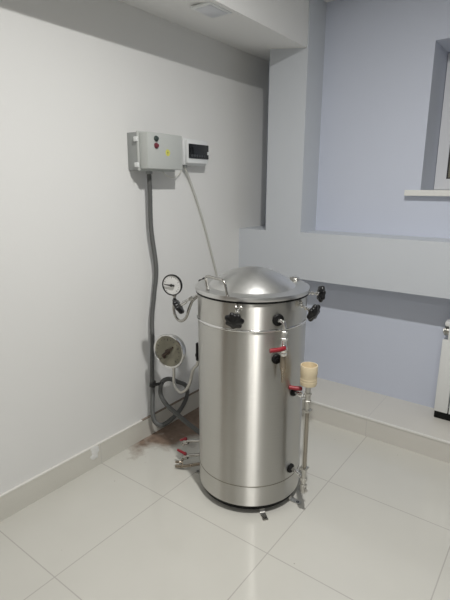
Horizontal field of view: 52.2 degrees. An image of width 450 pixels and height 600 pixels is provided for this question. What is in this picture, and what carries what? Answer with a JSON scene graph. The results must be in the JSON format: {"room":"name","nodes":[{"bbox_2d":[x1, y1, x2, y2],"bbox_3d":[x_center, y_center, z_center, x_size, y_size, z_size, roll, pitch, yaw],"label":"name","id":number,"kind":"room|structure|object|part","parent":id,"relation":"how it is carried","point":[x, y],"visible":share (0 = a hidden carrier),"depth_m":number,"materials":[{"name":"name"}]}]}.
{"room":"sterilization room","nodes":[
{"label":"sterilization room","id":0,"kind":"room"},
{"bbox_2d":[0,0,268,493],"bbox_3d":[-1.345,-0.175,1.485,0.150,2.578,5.870,10,17,35],"label":"wall","id":1,"kind":"structure","parent":0,"point":[77,77],"depth_m":2.30,"materials":[{"name":"white paint"}]},
{"bbox_2d":[0,389,198,521],"bbox_3d":[-1.471,1.087,1.487,0.015,0.127,4.940,10,17,35],"label":"baseboard","id":2,"kind":"structure","parent":1,"relation":"attached to","point":[28,492],"depth_m":2.42,"materials":[{"name":"tile"}]},
{"bbox_3d":[-1.722,1.110,1.146,0.014,0.007,4.100,10,17,35],"label":"edge trim","id":3,"kind":"part","parent":2,"relation":"part of","materials":[{"name":"white tile"}]},
{"bbox_3d":[-0.245,0.638,3.069,0.014,0.007,0.840,10,17,35],"label":"edge trim","id":4,"kind":"part","parent":2,"relation":"part of","materials":[{"name":"white tile"}]},
{"bbox_2d":[127,131,181,173],"bbox_3d":[-0.363,-0.771,2.425,0.161,0.207,0.283,10,17,35],"label":"control box","id":5,"kind":"object","parent":1,"relation":"attached to","point":[148,152],"visible":1,"depth_m":2.35,"materials":[{"name":"grey plastic"}]},
{"bbox_2d":[147,174,198,433],"bbox_3d":[-0.174,0.059,2.589,0.466,1.483,0.350,10,17,35],"label":"conduit","id":6,"kind":"object","parent":5,"relation":"hanging from","point":[176,413],"visible":0.9,"depth_m":2.64,"materials":[{"name":"grey plastic"}]},
{"bbox_2d":[182,138,208,167],"bbox_3d":[-0.186,-0.862,2.709,0.088,0.162,0.200,10,17,35],"label":"box","id":7,"kind":"object","parent":1,"relation":"attached to","point":[194,152],"visible":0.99,"depth_m":2.67,"materials":[{"name":"white plastic"}]},
{"bbox_2d":[184,168,217,275],"bbox_3d":[-0.102,-0.007,2.890,0.283,1.593,0.667,-1,14,-3],"label":"power cable","id":8,"kind":"object","parent":7,"relation":"hanging from","point":[185,169],"visible":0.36,"depth_m":2.91,"materials":[{"name":"grey plastic"}]},
{"bbox_2d":[0,407,449,599],"bbox_3d":[0.314,1.428,0.603,4.300,0.100,5.870,10,17,35],"label":"floor","id":9,"kind":"structure","parent":0,"point":[372,520],"depth_m":2.01,"materials":[{"name":"tile"}]},
{"bbox_2d":[154,266,325,520],"bbox_3d":[0.087,0.371,2.328,0.614,1.121,0.912,-9,17,-34],"label":"autoclave","id":10,"kind":"object","parent":9,"relation":"on","point":[254,373],"visible":1,"depth_m":2.04,"materials":[{"name":"silver metal"}]},
{"bbox_3d":[-0.225,0.029,2.218,0.070,0.076,0.077,10,17,35],"label":"star knob","id":11,"kind":"part","parent":10,"relation":"part of","materials":[{"name":"black plastic"}]},
{"bbox_3d":[-0.036,-0.064,1.949,0.025,0.073,0.158,-10,17,-36],"label":"lid handle","id":12,"kind":"part","parent":10,"relation":"part of","materials":[{"name":"silver metal"}]},
{"bbox_3d":[0.038,0.083,1.837,0.080,0.076,0.046,4,14,15],"label":"star knob","id":13,"kind":"part","parent":10,"relation":"part of","materials":[{"name":"black plastic"}]},
{"bbox_3d":[0.126,-0.102,2.117,0.529,0.100,0.529,10,17,35],"label":"lid","id":14,"kind":"part","parent":10,"relation":"part of","materials":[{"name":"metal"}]},
{"bbox_3d":[0.218,0.205,1.895,0.072,0.022,0.025,-5,15,-19],"label":"valve lever","id":15,"kind":"part","parent":10,"relation":"part of","materials":[{"name":"red plastic"}]},
{"bbox_3d":[0.245,0.292,1.947,0.027,0.120,0.027,10,17,35],"label":"drain spout","id":16,"kind":"part","parent":10,"relation":"part of","materials":[{"name":"metal"}]},
{"bbox_3d":[0.312,0.391,2.036,0.060,0.022,0.021,2,14,6],"label":"valve lever","id":17,"kind":"part","parent":10,"relation":"part of","materials":[{"name":"red plastic"}]},
{"bbox_3d":[0.362,0.626,2.063,0.034,0.305,0.036,10,17,35],"label":"guard rod","id":18,"kind":"part","parent":10,"relation":"part of","materials":[{"name":"silver metal"}]},
{"bbox_2d":[300,362,317,387],"bbox_3d":[0.363,0.323,1.988,0.075,0.091,0.075,10,17,35],"label":"cup","id":19,"kind":"object","parent":10,"relation":"on","point":[308,370],"depth_m":1.96,"materials":[{"name":"beige plastic"}]},
{"bbox_3d":[0.373,0.053,1.931,0.041,0.078,0.080,10,17,35],"label":"star knob","id":20,"kind":"part","parent":10,"relation":"part of","materials":[{"name":"black plastic"}]},
{"bbox_3d":[0.458,-0.030,2.193,0.031,0.081,0.080,-2,14,-9],"label":"star knob","id":21,"kind":"part","parent":10,"relation":"part of","materials":[{"name":"black plastic"}]},
{"bbox_2d":[302,377,449,462],"bbox_3d":[1.716,0.871,2.400,4.000,0.124,0.384,10,17,35],"label":"plinth","id":22,"kind":"object","parent":9,"relation":"on","point":[414,427],"depth_m":2.83,"materials":[{"name":"tile"}]},
{"bbox_3d":[1.606,0.851,2.243,4.000,0.010,0.016,10,17,35],"label":"edge trim","id":23,"kind":"part","parent":22,"relation":"part of","materials":[{"name":"white tile"}]},
{"bbox_2d":[266,0,326,231],"bbox_3d":[0.490,-1.165,3.031,0.265,1.388,0.350,10,17,35],"label":"pillar","id":24,"kind":"structure","parent":0,"point":[295,74],"depth_m":2.91,"materials":[{"name":"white paint"}]},
{"bbox_2d":[265,0,449,407],"bbox_3d":[1.954,-0.394,2.410,4.000,2.578,0.400,10,17,35],"label":"wall","id":25,"kind":"structure","parent":0,"point":[385,68],"depth_m":2.84,"materials":[{"name":"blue paint"}]},
{"bbox_2d":[239,225,449,298],"bbox_3d":[1.806,-0.102,2.280,4.000,0.307,0.350,10,17,35],"label":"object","id":26,"kind":"object","parent":25,"relation":"attached to","point":[416,265],"depth_m":2.81,"materials":[{"name":"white paint"}]},
{"bbox_2d":[404,53,449,195],"bbox_3d":[1.865,-0.940,2.306,1.680,0.832,0.440,10,17,35],"label":"window","id":27,"kind":"structure","parent":25,"relation":"in","point":[442,182],"depth_m":2.84,"materials":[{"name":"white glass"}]},
{"bbox_3d":[1.843,-0.546,2.375,1.680,0.034,0.370,10,17,35],"label":"sill","id":28,"kind":"part","parent":27,"relation":"part of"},
{"bbox_3d":[1.639,-1.039,2.636,0.743,0.792,0.017,10,17,35],"label":"sash","id":29,"kind":"part","parent":27,"relation":"part of","materials":[{"name":"white plastic"}]},
{"bbox_2d":[434,319,449,420],"bbox_3d":[1.606,0.466,2.524,0.805,0.608,0.097,10,17,35],"label":"radiator","id":30,"kind":"object","parent":25,"relation":"attached to","point":[441,410],"visible":1,"depth_m":2.71,"materials":[{"name":"white metal"}]},
{"bbox_3d":[0.322,-1.172,-0.040,4.300,0.100,5.870,10,17,35],"label":"ceiling","id":31,"kind":"structure","parent":0,"visible":0},
{"bbox_2d":[118,0,308,61],"bbox_3d":[-1.125,-1.224,0.982,0.480,0.298,5.450,10,17,35],"label":"soffit","id":32,"kind":"structure","parent":31,"relation":"attached to","point":[253,27],"depth_m":2.45,"materials":[{"name":"white paint"}]},
{"bbox_2d":[190,2,231,18],"bbox_3d":[-0.065,-1.364,2.163,0.124,0.012,0.170,10,17,35],"label":"recessed light","id":33,"kind":"object","parent":32,"relation":"attached to","point":[209,9],"visible":1,"depth_m":2.15,"materials":[{"name":"white plastic"}]},
{"bbox_3d":[-0.065,-1.360,2.164,0.092,0.004,0.132,10,17,35],"label":"lamp panel","id":34,"kind":"part","parent":33,"relation":"part of","materials":[{"name":"white plastic"}]}
]}

